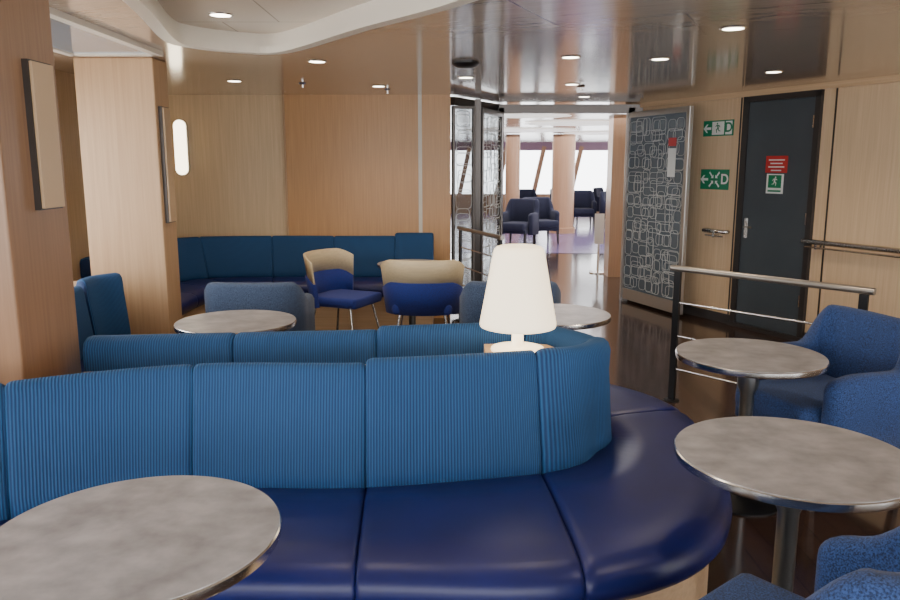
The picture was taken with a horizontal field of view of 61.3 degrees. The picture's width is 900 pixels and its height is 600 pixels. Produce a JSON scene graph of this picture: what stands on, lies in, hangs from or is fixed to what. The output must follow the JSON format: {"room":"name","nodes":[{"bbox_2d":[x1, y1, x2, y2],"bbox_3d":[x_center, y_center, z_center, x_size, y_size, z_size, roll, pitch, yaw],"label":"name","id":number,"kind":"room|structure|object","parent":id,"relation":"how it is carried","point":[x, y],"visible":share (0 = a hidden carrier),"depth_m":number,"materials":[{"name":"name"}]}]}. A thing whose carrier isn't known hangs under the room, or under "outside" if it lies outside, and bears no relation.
{"room":"ship interior","nodes":[
{"label":"ship interior","id":0,"kind":"room"},
{"bbox_2d":[55,70,89,280],"bbox_3d":[-2.800,-0.651,6.080,0.100,2.150,2.700,0,10,0],"label":"panel","id":1,"kind":"object","parent":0,"point":[65,82],"visible":0.02,"depth_m":5.55,"materials":[{"name":"brown wood"}]},
{"bbox_2d":[80,233,433,329],"bbox_3d":[-1.462,-0.084,6.596,2.604,0.852,1.816,0,10,0],"label":"sofa","id":2,"kind":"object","parent":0,"point":[204,260],"depth_m":7.24,"materials":[{"name":"fabric"}]},
{"bbox_2d":[168,95,450,317],"bbox_3d":[-1.510,-0.892,7.429,3.030,2.150,0.140,0,10,0],"label":"wall","id":3,"kind":"structure","parent":0,"point":[352,160],"depth_m":7.30,"materials":[{"name":"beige wood"}]},
{"bbox_2d":[173,119,190,175],"bbox_3d":[-2.560,-1.453,7.245,0.132,0.532,0.065,0,10,0],"label":"wall light","id":4,"kind":"object","parent":3,"relation":"attached to","point":[180,126],"visible":1,"depth_m":7.22,"materials":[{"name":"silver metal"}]},
{"bbox_2d":[282,95,288,235],"bbox_3d":[-1.575,-0.878,7.355,0.015,2.150,0.020,0,10,0],"label":"trim","id":5,"kind":"structure","parent":3,"relation":"attached to","point":[282,95],"depth_m":7.27,"materials":[{"name":"brown wood"}]},
{"bbox_2d":[418,95,422,232],"bbox_3d":[-0.285,-0.878,7.355,0.035,2.150,0.020,0,10,0],"label":"trim","id":6,"kind":"structure","parent":3,"relation":"attached to","point":[419,96],"depth_m":7.26,"materials":[{"name":"silver metal"}]},
{"bbox_2d":[451,97,642,300],"bbox_3d":[0.919,-1.025,8.207,2.288,2.140,0.722,-4,11,-23],"label":"trim","id":7,"kind":"structure","parent":3,"relation":"attached to","point":[455,101],"depth_m":8.14,"materials":[{"name":"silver metal"}]},
{"bbox_2d":[49,0,899,103],"bbox_3d":[1.750,-1.113,2.544,9.500,0.001,11.800,0,10,0],"label":"ceiling","id":8,"kind":"structure","parent":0,"point":[518,46],"depth_m":4.52,"materials":[{"name":"grey"}]},
{"bbox_2d":[49,7,162,55],"bbox_3d":[-1.950,-1.321,3.777,0.550,0.030,1.350,0,10,0],"label":"trough","id":9,"kind":"object","parent":8,"relation":"in","point":[71,35],"depth_m":3.97,"materials":[{"name":"white paint"}]},
{"bbox_2d":[226,80,242,81],"bbox_3d":[-1.700,-1.724,5.990,0.128,0.004,0.128,0,10,0],"label":"recessed light","id":10,"kind":"object","parent":8,"relation":"in","point":[226,80],"visible":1,"depth_m":5.99,"materials":[{"name":"silver metal"}]},
{"bbox_2d":[122,0,477,54],"bbox_3d":[-0.382,-1.111,2.332,2.215,0.110,4.254,0,10,0],"label":"ceiling recess","id":11,"kind":"structure","parent":8,"relation":"in","point":[258,27],"depth_m":3.78,"materials":[{"name":"white paint"}]},
{"bbox_2d":[207,12,233,17],"bbox_3d":[-1.150,-1.427,3.809,0.128,0.004,0.128,0,10,0],"label":"recessed light","id":12,"kind":"object","parent":11,"relation":"in","point":[212,14],"visible":1,"depth_m":3.81,"materials":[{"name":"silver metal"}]},
{"bbox_2d":[307,60,326,62],"bbox_3d":[-0.850,-1.523,4.858,0.128,0.004,0.128,0,10,0],"label":"recessed light","id":13,"kind":"object","parent":8,"relation":"in","point":[308,61],"visible":1,"depth_m":4.84,"materials":[{"name":"silver metal"}]},
{"bbox_2d":[452,60,478,68],"bbox_3d":[0.100,-1.517,4.910,0.180,0.035,0.180,0,10,0],"label":"smoke detector","id":14,"kind":"object","parent":8,"relation":"attached to","point":[465,64],"visible":1,"depth_m":4.85,"materials":[{"name":"black plastic"}]},
{"bbox_2d":[457,76,473,78],"bbox_3d":[0.120,-1.681,5.744,0.128,0.004,0.128,0,10,0],"label":"recessed light","id":15,"kind":"object","parent":8,"relation":"in","point":[462,77],"visible":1,"depth_m":5.72,"materials":[{"name":"silver metal"}]},
{"bbox_2d":[560,56,580,58],"bbox_3d":[0.740,-1.488,4.661,0.128,0.004,0.128,0,10,0],"label":"recessed light","id":16,"kind":"object","parent":8,"relation":"in","point":[562,57],"visible":1,"depth_m":4.66,"materials":[{"name":"silver metal"}]},
{"bbox_2d":[564,83,579,85],"bbox_3d":[1.000,-1.768,6.237,0.128,0.004,0.128,0,10,0],"label":"recessed light","id":17,"kind":"object","parent":8,"relation":"in","point":[569,84],"visible":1,"depth_m":6.22,"materials":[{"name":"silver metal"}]},
{"bbox_2d":[650,57,670,60],"bbox_3d":[1.310,-1.502,4.740,0.128,0.004,0.128,0,10,0],"label":"recessed light","id":18,"kind":"object","parent":8,"relation":"in","point":[659,58],"visible":1,"depth_m":4.74,"materials":[{"name":"silver metal"}]},
{"bbox_2d":[719,26,746,30],"bbox_3d":[1.370,-1.312,3.677,0.128,0.004,0.128,0,10,0],"label":"recessed light","id":19,"kind":"object","parent":8,"relation":"in","point":[729,28],"visible":1,"depth_m":3.66,"materials":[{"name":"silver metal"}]},
{"bbox_2d":[764,71,782,72],"bbox_3d":[2.300,-1.619,5.400,0.128,0.004,0.128,0,10,0],"label":"recessed light","id":20,"kind":"object","parent":8,"relation":"in","point":[766,71],"visible":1,"depth_m":5.40,"materials":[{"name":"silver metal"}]},
{"bbox_2d":[455,213,604,252],"bbox_3d":[2.550,-1.728,18.230,11.100,0.001,11.100,0,10,0],"label":"floor","id":21,"kind":"structure","parent":0,"point":[582,240],"depth_m":15.42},
{"bbox_2d":[505,134,519,209],"bbox_3d":[1.380,-2.563,16.811,0.400,2.150,0.400,0,10,0],"label":"round column","id":22,"kind":"structure","parent":21,"relation":"on","point":[512,158],"depth_m":16.62,"materials":[{"name":"beige wood"}]},
{"bbox_2d":[503,198,538,244],"bbox_3d":[1.260,-1.415,13.986,0.673,0.880,0.640,5,11,28],"label":"lounge armchair","id":23,"kind":"object","parent":21,"relation":"on","point":[521,215],"visible":0.88,"depth_m":14.02,"materials":[{"name":"blue fabric"}]},
{"bbox_2d":[503,221,527,230],"bbox_3d":[1.238,-1.359,13.956,0.490,0.140,0.550,5,11,28],"label":"seat cushion","id":24,"kind":"object","parent":23,"relation":"on","point":[507,225],"depth_m":13.73,"materials":[{"name":"blue fabric"}]},
{"bbox_2d":[519,189,536,197],"bbox_3d":[1.900,-2.380,19.403,0.673,0.880,0.640,0,10,0],"label":"lounge armchair","id":25,"kind":"object","parent":21,"relation":"on","point":[523,193],"visible":0.12,"depth_m":19.56,"materials":[{"name":"blue fabric"}]},
{"bbox_2d":[523,197,559,244],"bbox_3d":[1.744,-1.520,14.578,0.673,0.880,0.640,-3,11,-17],"label":"lounge armchair","id":26,"kind":"object","parent":21,"relation":"on","point":[549,217],"visible":0.57,"depth_m":14.65,"materials":[{"name":"blue fabric"}]},
{"bbox_2d":[539,219,558,227],"bbox_3d":[1.757,-1.463,14.545,0.490,0.140,0.550,-3,11,-17],"label":"seat cushion","id":27,"kind":"object","parent":26,"relation":"on","point":[543,223],"depth_m":14.32,"materials":[{"name":"blue fabric"}]},
{"bbox_2d":[549,134,575,233],"bbox_3d":[2.500,-2.563,16.811,0.580,2.150,0.580,0,10,0],"label":"round column","id":28,"kind":"structure","parent":21,"relation":"on","point":[564,145],"depth_m":16.60,"materials":[{"name":"beige wood"}]},
{"bbox_2d":[573,190,596,227],"bbox_3d":[3.200,-2.204,18.419,0.673,0.880,0.640,0,10,0],"label":"lounge armchair","id":29,"kind":"object","parent":21,"relation":"on","point":[585,205],"visible":0.66,"depth_m":18.56,"materials":[{"name":"blue fabric"}]},
{"bbox_2d":[574,208,593,214],"bbox_3d":[3.200,-2.147,18.383,0.490,0.140,0.550,0,10,0],"label":"seat cushion","id":30,"kind":"object","parent":29,"relation":"on","point":[577,211],"depth_m":18.11,"materials":[{"name":"blue fabric"}]},
{"bbox_2d":[593,187,603,211],"bbox_3d":[4.283,-2.641,20.871,0.640,0.880,0.673,6,12,32],"label":"lounge armchair","id":31,"kind":"object","parent":21,"relation":"on","point":[596,191],"visible":0.32,"depth_m":20.68,"materials":[{"name":"blue fabric"}]},
{"bbox_2d":[599,191,605,218],"bbox_3d":[3.883,-2.115,17.918,0.640,0.880,0.673,6,12,32],"label":"lounge armchair","id":32,"kind":"object","parent":21,"relation":"on","point":[602,203],"visible":0.22,"depth_m":17.73,"materials":[{"name":"blue fabric"}]},
{"bbox_2d":[455,142,607,212],"bbox_3d":[3.000,-3.783,23.602,14.000,2.170,0.140,0,10,0],"label":"wall","id":33,"kind":"structure","parent":0,"point":[461,200],"depth_m":23.45,"materials":[{"name":"brown wood"}]},
{"bbox_2d":[455,109,611,141],"bbox_3d":[3.500,-3.508,15.932,13.000,0.020,15.400,0,10,0],"label":"ceiling","id":34,"kind":"structure","parent":0,"point":[530,127],"depth_m":13.57,"materials":[{"name":"white paint"}]},
{"bbox_2d":[467,129,577,132],"bbox_3d":[1.400,-3.305,14.851,2.200,0.001,1.600,0,10,0],"label":"light","id":35,"kind":"object","parent":34,"relation":"on","point":[505,130],"depth_m":14.71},
{"bbox_2d":[492,114,571,117],"bbox_3d":[1.100,-2.499,10.322,1.100,0.001,1.000,0,10,0],"label":"light","id":36,"kind":"object","parent":34,"relation":"on","point":[505,115],"depth_m":10.21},
{"bbox_2d":[525,121,608,125],"bbox_3d":[2.100,-2.850,12.291,1.800,0.001,1.400,0,10,0],"label":"light","id":37,"kind":"object","parent":34,"relation":"on","point":[571,123],"depth_m":12.20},
{"bbox_2d":[563,132,607,134],"bbox_3d":[3.600,-3.534,16.130,2.400,0.001,1.600,0,10,0],"label":"light","id":38,"kind":"object","parent":34,"relation":"on","point":[582,133],"depth_m":16.12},
{"bbox_2d":[315,253,899,597],"bbox_3d":[3.000,-0.298,10.511,14.000,0.100,27.200,0,10,0],"label":"floor","id":39,"kind":"structure","parent":0,"point":[638,335],"depth_m":5.41,"materials":[{"name":"brown wood"}]},
{"bbox_2d":[73,273,130,372],"bbox_3d":[-2.174,0.370,4.078,1.112,0.842,1.550,0,10,0],"label":"banquette","id":40,"kind":"object","parent":39,"relation":"on","point":[100,302],"visible":0.18,"depth_m":4.55,"materials":[{"name":"fabric"}]},
{"bbox_2d":[0,475,281,599],"bbox_3d":[-0.714,0.861,1.778,0.650,0.681,0.650,0,10,0],"label":"round table","id":41,"kind":"object","parent":39,"relation":"on","point":[175,537],"visible":1,"depth_m":1.68,"materials":[{"name":"grey stone"}]},
{"bbox_2d":[174,310,296,333],"bbox_3d":[-1.140,0.445,4.112,0.630,0.681,0.630,0,10,0],"label":"round table","id":42,"kind":"object","parent":39,"relation":"on","point":[234,321],"visible":0.56,"depth_m":4.00,"materials":[{"name":"grey stone"}]},
{"bbox_2d":[204,282,314,330],"bbox_3d":[-1.270,0.215,5.178,0.673,0.760,0.640,0,10,0],"label":"armchair","id":43,"kind":"object","parent":39,"relation":"on","point":[287,297],"visible":0.48,"depth_m":4.83,"materials":[{"name":"fabric"}]},
{"bbox_2d":[303,248,381,329],"bbox_3d":[-0.910,-0.012,6.351,0.542,0.784,0.654,4,11,24],"label":"dining chair","id":44,"kind":"object","parent":39,"relation":"on","point":[329,276],"visible":0.84,"depth_m":6.42,"materials":[{"name":"blue fabric"}]},
{"bbox_2d":[0,323,731,599],"bbox_3d":[-0.470,0.611,2.725,3.035,0.842,2.535,0,10,0],"label":"sofa","id":45,"kind":"object","parent":39,"relation":"on","point":[421,461],"visible":0.87,"depth_m":2.52,"materials":[{"name":"fabric"}]},
{"bbox_2d":[484,344,551,352],"bbox_3d":[0.295,0.246,3.010,0.310,0.080,0.320,0,10,0],"label":"shelf","id":46,"kind":"object","parent":45,"relation":"attached to","point":[487,347],"depth_m":3.10,"materials":[{"name":"brown wood"}]},
{"bbox_2d":[480,244,555,352],"bbox_3d":[0.268,-0.006,2.985,0.302,0.422,0.302,0,10,0],"label":"table lamp","id":47,"kind":"object","parent":46,"relation":"on","point":[518,301],"visible":0.87,"depth_m":2.88,"materials":[{"name":"white plastic"}]},
{"bbox_2d":[377,259,437,324],"bbox_3d":[-0.330,0.008,6.624,0.600,0.661,0.600,0,10,0],"label":"round table","id":48,"kind":"object","parent":39,"relation":"on","point":[412,319],"visible":0.14,"depth_m":6.64,"materials":[{"name":"silver metal"}]},
{"bbox_2d":[380,260,464,324],"bbox_3d":[-0.210,0.047,6.021,0.654,0.784,0.542,0,10,2],"label":"dining chair","id":49,"kind":"object","parent":39,"relation":"on","point":[410,288],"visible":0.87,"depth_m":5.78,"materials":[{"name":"blue fabric"}]},
{"bbox_2d":[451,106,454,314],"bbox_3d":[0.032,-0.853,7.410,0.025,2.020,0.045,-4,11,-20],"label":"stile","id":50,"kind":"object","parent":39,"relation":"on","point":[452,107],"visible":0.79,"depth_m":7.35,"materials":[{"name":"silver metal"}]},
{"bbox_2d":[455,106,472,108],"bbox_3d":[0.130,-1.841,7.270,0.184,0.025,0.045,-4,11,-20],"label":"rail","id":51,"kind":"object","parent":50,"relation":"attached to","point":[456,107],"visible":1,"depth_m":7.25,"materials":[{"name":"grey metal"}]},
{"bbox_3d":[0.130,0.076,7.611,0.184,0.120,0.045,-4,11,-20],"label":"rail","id":52,"kind":"object","parent":50,"relation":"attached to","visible":0},
{"bbox_3d":[0.130,-0.859,7.445,0.214,1.980,0.012,-4,11,-20],"label":"glass","id":53,"kind":"object","parent":52,"relation":"attached to","visible":0},
{"bbox_2d":[456,111,471,287],"bbox_3d":[0.135,-0.903,7.424,0.169,1.840,0.009,-4,11,-20],"label":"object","id":54,"kind":"object","parent":53,"relation":"attached to","point":[457,178],"visible":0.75,"depth_m":7.38,"materials":[{"name":"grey glass"}]},
{"bbox_2d":[471,106,475,280],"bbox_3d":[0.228,-0.865,7.480,0.025,2.020,0.045,-4,11,-20],"label":"stile","id":55,"kind":"object","parent":39,"relation":"on","point":[474,107],"visible":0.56,"depth_m":7.43,"materials":[{"name":"brown metal"}]},
{"bbox_2d":[475,99,480,280],"bbox_3d":[0.270,-0.893,7.520,0.060,2.120,0.060,0,10,0],"label":"post","id":56,"kind":"object","parent":39,"relation":"on","point":[477,101],"visible":0.64,"depth_m":7.44,"materials":[{"name":"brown metal"}]},
{"bbox_2d":[455,226,504,320],"bbox_3d":[0.260,-0.172,6.902,0.100,0.919,1.102,-3,11,-18],"label":"railing","id":57,"kind":"object","parent":39,"relation":"on","point":[460,228],"visible":0.33,"depth_m":6.95,"materials":[{"name":"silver metal"}]},
{"bbox_2d":[480,107,483,280],"bbox_3d":[0.308,-0.888,7.606,0.045,2.020,0.050,3,11,19],"label":"stile","id":58,"kind":"object","parent":39,"relation":"on","point":[482,108],"visible":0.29,"depth_m":7.56,"materials":[{"name":"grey metal"}]},
{"bbox_2d":[497,112,502,245],"bbox_3d":[0.542,-1.006,8.268,0.045,2.020,0.050,3,11,19],"label":"stile","id":59,"kind":"object","parent":39,"relation":"on","point":[500,148],"visible":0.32,"depth_m":8.20,"materials":[{"name":"brown metal"}]},
{"bbox_2d":[484,108,501,116],"bbox_3d":[0.425,-1.916,7.764,0.046,0.050,0.662,3,11,19],"label":"rail","id":60,"kind":"object","parent":59,"relation":"attached to","point":[487,111],"visible":0.86,"depth_m":7.72,"materials":[{"name":"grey metal"}]},
{"bbox_2d":[459,281,560,322],"bbox_3d":[0.400,0.208,5.217,0.673,0.760,0.640,0,10,0],"label":"armchair","id":61,"kind":"object","parent":39,"relation":"on","point":[471,299],"visible":0.16,"depth_m":4.90,"materials":[{"name":"fabric"}]},
{"bbox_2d":[553,304,610,329],"bbox_3d":[0.580,0.410,4.309,0.630,0.681,0.630,0,10,0],"label":"round table","id":62,"kind":"object","parent":39,"relation":"on","point":[568,316],"visible":0.23,"depth_m":4.14,"materials":[{"name":"grey stone"}]},
{"bbox_2d":[589,214,604,273],"bbox_3d":[2.080,-0.791,10.626,0.240,0.830,0.240,0,10,0],"label":"stand","id":63,"kind":"object","parent":39,"relation":"on","point":[599,218],"visible":0.84,"depth_m":10.59,"materials":[{"name":"white metal"}]},
{"bbox_2d":[603,114,626,276],"bbox_3d":[2.240,-1.397,10.264,0.200,2.150,0.300,0,10,0],"label":"column","id":64,"kind":"structure","parent":39,"relation":"on","point":[614,190],"depth_m":10.14,"materials":[{"name":"beige wood"}]},
{"bbox_2d":[678,106,693,314],"bbox_3d":[2.285,-0.851,7.401,0.045,2.020,0.055,-4,11,-20],"label":"stile","id":65,"kind":"object","parent":39,"relation":"on","point":[690,109],"visible":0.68,"depth_m":7.35,"materials":[{"name":"silver metal"}]},
{"bbox_2d":[675,338,829,516],"bbox_3d":[1.320,0.572,3.403,0.630,0.681,0.630,0,10,0],"label":"round table","id":66,"kind":"object","parent":39,"relation":"on","point":[748,360],"visible":0.84,"depth_m":3.31,"materials":[{"name":"grey stone"}]},
{"bbox_2d":[663,265,875,402],"bbox_3d":[1.785,0.291,4.414,0.100,0.879,1.208,-8,13,-39],"label":"railing","id":67,"kind":"object","parent":39,"relation":"on","point":[864,292],"visible":0.57,"depth_m":4.57,"materials":[{"name":"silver metal"}]},
{"bbox_2d":[674,416,899,591],"bbox_3d":[0.990,0.777,2.251,0.660,0.681,0.660,0,10,0],"label":"round table","id":68,"kind":"object","parent":39,"relation":"on","point":[794,466],"visible":0.98,"depth_m":2.15,"materials":[{"name":"grey stone"}]},
{"bbox_2d":[699,526,899,599],"bbox_3d":[0.783,0.803,1.620,0.673,0.850,0.640,-8,13,-38],"label":"armchair","id":69,"kind":"object","parent":39,"relation":"on","point":[848,567],"visible":1,"depth_m":1.76,"materials":[{"name":"fabric"}]},
{"bbox_2d":[699,573,805,599],"bbox_3d":[0.754,0.832,1.661,0.490,0.140,0.550,-8,13,-38],"label":"seat cushion","id":70,"kind":"object","parent":69,"relation":"on","point":[745,586],"depth_m":1.88,"materials":[{"name":"fabric"}]},
{"bbox_2d":[735,304,899,511],"bbox_3d":[1.759,0.474,3.584,0.640,0.810,0.673,-3,10,-16],"label":"armchair","id":71,"kind":"object","parent":39,"relation":"on","point":[859,391],"visible":0.66,"depth_m":3.48,"materials":[{"name":"fabric"}]},
{"bbox_2d":[735,374,834,422],"bbox_3d":[1.716,0.491,3.575,0.550,0.140,0.490,-3,10,-16],"label":"seat cushion","id":72,"kind":"object","parent":71,"relation":"on","point":[799,399],"depth_m":3.50,"materials":[{"name":"fabric"}]},
{"bbox_3d":[-1.785,0.931,3.040,0.550,0.100,0.440,0,10,0],"label":"base","id":73,"kind":"object","parent":39,"relation":"on","visible":0},
{"bbox_2d":[0,0,80,384],"bbox_3d":[-1.785,-0.078,2.861,0.530,2.150,0.420,0,10,0],"label":"pillar","id":74,"kind":"structure","parent":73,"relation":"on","point":[39,330],"depth_m":2.73,"materials":[{"name":"brown wood"}]},
{"bbox_2d":[21,59,64,209],"bbox_3d":[-1.503,-0.606,2.817,0.034,0.535,0.160,0,10,0],"label":"wall plaque","id":75,"kind":"object","parent":74,"relation":"attached to","point":[38,77],"visible":1,"depth_m":2.78,"materials":[{"name":"beige wood"}]},
{"bbox_3d":[-2.075,0.554,5.157,0.510,0.100,0.260,0,10,0],"label":"base","id":76,"kind":"object","parent":39,"relation":"on","visible":0},
{"bbox_2d":[73,57,181,334],"bbox_3d":[-2.075,-0.455,4.977,0.490,2.150,0.240,0,10,0],"label":"pillar","id":77,"kind":"structure","parent":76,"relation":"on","point":[119,99],"depth_m":4.81,"materials":[{"name":"brown wood"}]},
{"bbox_2d":[158,106,176,222],"bbox_3d":[-1.813,-0.865,4.884,0.034,0.730,0.120,0,10,0],"label":"wall plaque","id":78,"kind":"object","parent":77,"relation":"attached to","point":[163,112],"visible":1,"depth_m":4.85,"materials":[{"name":"brown metal"}]},
{"label":"rail","id":79,"kind":"object","parent":39,"relation":"on","visible":0},
{"label":"glass","id":80,"kind":"object","parent":79,"relation":"attached to","visible":0},
{"bbox_2d":[483,115,500,280],"bbox_3d":[0.438,-0.980,7.926,0.007,1.814,0.647,4,11,19],"label":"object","id":81,"kind":"object","parent":80,"relation":"attached to","point":[495,174],"visible":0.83,"depth_m":7.92,"materials":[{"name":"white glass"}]},
{"bbox_2d":[628,82,899,331],"bbox_3d":[4.091,-0.336,4.309,0.121,2.150,9.600,-5,11,-25],"label":"wall","id":82,"kind":"structure","parent":0,"point":[864,195],"depth_m":6.27,"materials":[{"name":"brown wood"}]},
{"bbox_2d":[619,113,627,297],"bbox_3d":[1.935,-1.021,8.355,0.045,2.020,0.055,-4,11,-20],"label":"stile","id":83,"kind":"object","parent":82,"relation":"attached to","point":[627,113],"visible":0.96,"depth_m":8.35,"materials":[{"name":"silver metal"}]},
{"bbox_2d":[622,288,672,312],"bbox_3d":[2.110,-0.001,8.045,0.045,0.120,0.976,-4,11,-20],"label":"rail","id":84,"kind":"object","parent":83,"relation":"attached to","point":[658,302],"visible":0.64,"depth_m":8.03,"materials":[{"name":"beige wood"}]},
{"label":"glass","id":85,"kind":"object","parent":84,"relation":"attached to","visible":0},
{"bbox_2d":[624,116,684,298],"bbox_3d":[2.097,-0.967,7.868,0.009,1.810,0.960,-4,11,-20],"label":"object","id":86,"kind":"object","parent":85,"relation":"attached to","point":[642,123],"visible":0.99,"depth_m":7.85,"materials":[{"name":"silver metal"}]},
{"bbox_2d":[667,148,675,176],"bbox_3d":[2.186,-1.357,7.502,0.003,0.280,0.100,-6,12,-31],"label":"notice","id":87,"kind":"object","parent":85,"relation":"attached to","point":[671,151],"visible":1,"depth_m":7.50,"materials":[{"name":"white plastic"}]},
{"bbox_2d":[668,138,676,145],"bbox_3d":[2.186,-1.554,7.467,0.003,0.080,0.100,-6,12,-31],"label":"notice","id":88,"kind":"object","parent":85,"relation":"attached to","point":[672,141],"visible":1,"depth_m":7.46,"materials":[{"name":"red plastic"}]},
{"bbox_2d":[629,106,686,117],"bbox_3d":[2.110,-1.903,7.706,0.045,0.055,0.976,-4,11,-20],"label":"rail","id":89,"kind":"object","parent":83,"relation":"attached to","point":[683,109],"visible":1,"depth_m":7.66,"materials":[{"name":"silver metal"}]},
{"bbox_2d":[619,290,729,322],"bbox_3d":[2.308,0.056,7.982,0.015,0.090,1.660,-5,11,-25],"label":"baseboard","id":90,"kind":"structure","parent":82,"relation":"attached to","point":[687,309],"depth_m":7.51,"materials":[{"name":"grey"}]},
{"bbox_2d":[700,169,729,189],"bbox_3d":[2.536,-1.157,7.292,0.010,0.190,0.360,-5,11,-25],"label":"exit sign","id":91,"kind":"object","parent":82,"relation":"attached to","point":[717,179],"visible":1,"depth_m":7.28,"materials":[{"name":"teal plastic"}]},
{"bbox_2d":[702,228,729,237],"bbox_3d":[2.546,-0.641,7.275,0.085,0.081,0.302,-5,11,-25],"label":"wall handrail","id":92,"kind":"object","parent":82,"relation":"attached to","point":[715,232],"visible":1,"depth_m":7.25,"materials":[{"name":"silver metal"}]},
{"bbox_2d":[703,119,733,136],"bbox_3d":[2.540,-1.628,7.199,0.010,0.145,0.380,-5,11,-25],"label":"exit sign","id":93,"kind":"object","parent":82,"relation":"attached to","point":[718,127],"visible":1,"depth_m":7.19,"materials":[{"name":"teal plastic"}]},
{"bbox_2d":[727,97,750,321],"bbox_3d":[2.681,-0.794,7.021,0.035,2.100,0.060,-5,11,-25],"label":"door frame","id":94,"kind":"structure","parent":82,"relation":"attached to","point":[746,106],"depth_m":6.99,"materials":[{"name":"grey metal"}]},
{"bbox_2d":[726,320,801,340],"bbox_3d":[2.837,0.280,6.866,0.050,0.040,0.850,-5,11,-25],"label":"sill","id":95,"kind":"structure","parent":82,"relation":"attached to","point":[735,324],"depth_m":6.84,"materials":[{"name":"grey metal"}]},
{"bbox_2d":[634,74,899,107],"bbox_3d":[4.023,-1.364,4.093,0.031,0.050,9.600,-5,11,-25],"label":"trim","id":96,"kind":"structure","parent":82,"relation":"attached to","point":[891,78],"depth_m":6.49,"materials":[{"name":"brown wood"}]},
{"bbox_2d":[736,96,815,335],"bbox_3d":[2.852,-0.729,6.688,0.022,2.010,0.700,-5,11,-25],"label":"door","id":97,"kind":"structure","parent":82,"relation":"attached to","point":[773,246],"depth_m":6.67,"materials":[{"name":"paint"}]},
{"bbox_2d":[743,218,748,237],"bbox_3d":[2.713,-0.662,6.965,0.006,0.180,0.040,-5,11,-25],"label":"lock plate","id":98,"kind":"object","parent":97,"relation":"attached to","point":[746,219],"visible":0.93,"depth_m":6.96,"materials":[{"name":"silver metal"}]},
{"bbox_2d":[766,174,783,193],"bbox_3d":[2.836,-1.015,6.641,0.007,0.170,0.180,-5,11,-25],"label":"emergency exit sign","id":99,"kind":"object","parent":97,"relation":"attached to","point":[774,182],"visible":1,"depth_m":6.63,"materials":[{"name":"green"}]},
{"bbox_2d":[765,156,787,172],"bbox_3d":[2.839,-1.179,6.607,0.005,0.145,0.230,-5,11,-25],"label":"warning sign","id":100,"kind":"object","parent":97,"relation":"attached to","point":[774,164],"visible":1,"depth_m":6.60,"materials":[{"name":"red plastic"}]},
{"bbox_2d":[744,89,824,101],"bbox_3d":[2.843,-1.743,6.509,0.035,0.050,0.810,-5,11,-25],"label":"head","id":101,"kind":"object","parent":82,"relation":"attached to","point":[811,93],"visible":1,"depth_m":6.45},
{"bbox_2d":[796,89,824,337],"bbox_3d":[3.008,-0.674,6.351,0.035,2.100,0.050,-5,11,-25],"label":"door frame","id":102,"kind":"structure","parent":82,"relation":"attached to","point":[819,104],"depth_m":6.32,"materials":[{"name":"grey"}]},
{"bbox_2d":[817,88,838,315],"bbox_3d":[3.084,-0.697,6.224,0.004,2.010,0.015,-5,11,-25],"label":"trim","id":103,"kind":"structure","parent":82,"relation":"attached to","point":[837,88],"depth_m":6.19,"materials":[{"name":"brown metal"}]},
{"bbox_2d":[801,238,899,257],"bbox_3d":[4.076,-0.079,4.145,0.085,0.081,5.082,-5,11,-25],"label":"wall handrail","id":104,"kind":"object","parent":82,"relation":"attached to","point":[818,244],"visible":1,"depth_m":5.96,"materials":[{"name":"silver metal"}]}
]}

